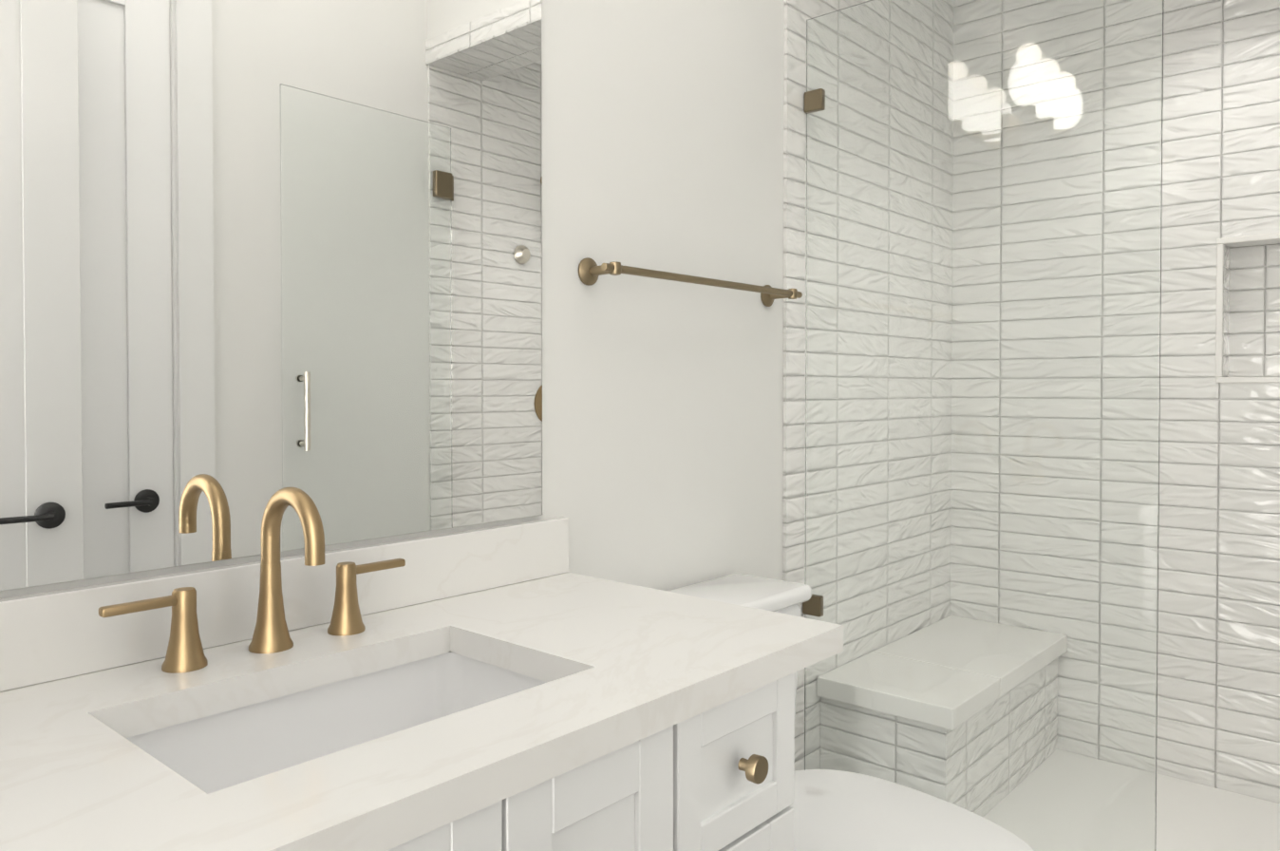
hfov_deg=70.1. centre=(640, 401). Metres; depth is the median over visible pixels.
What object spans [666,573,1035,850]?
toilet
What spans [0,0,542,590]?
mirror
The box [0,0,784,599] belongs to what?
wall
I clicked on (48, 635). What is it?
backsplash
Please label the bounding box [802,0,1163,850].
glass panel
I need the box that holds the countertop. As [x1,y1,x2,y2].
[0,569,843,850]
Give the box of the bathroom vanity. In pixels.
[353,657,824,850]
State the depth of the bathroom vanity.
1.01 m
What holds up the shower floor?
on the floor
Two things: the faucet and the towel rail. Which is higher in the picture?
the towel rail
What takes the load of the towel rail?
attached to the wall
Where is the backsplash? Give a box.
[0,516,568,691]
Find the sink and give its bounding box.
[140,645,539,774]
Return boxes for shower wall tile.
[782,0,1279,803]
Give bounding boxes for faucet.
[94,486,410,672]
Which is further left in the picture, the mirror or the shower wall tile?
the mirror
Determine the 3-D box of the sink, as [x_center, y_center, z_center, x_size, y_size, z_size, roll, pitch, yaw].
[-0.313,0.419,1.025,0.299,0.147,0.472,1,1,41]
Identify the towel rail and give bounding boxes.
[578,257,802,306]
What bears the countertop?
on the bathroom vanity

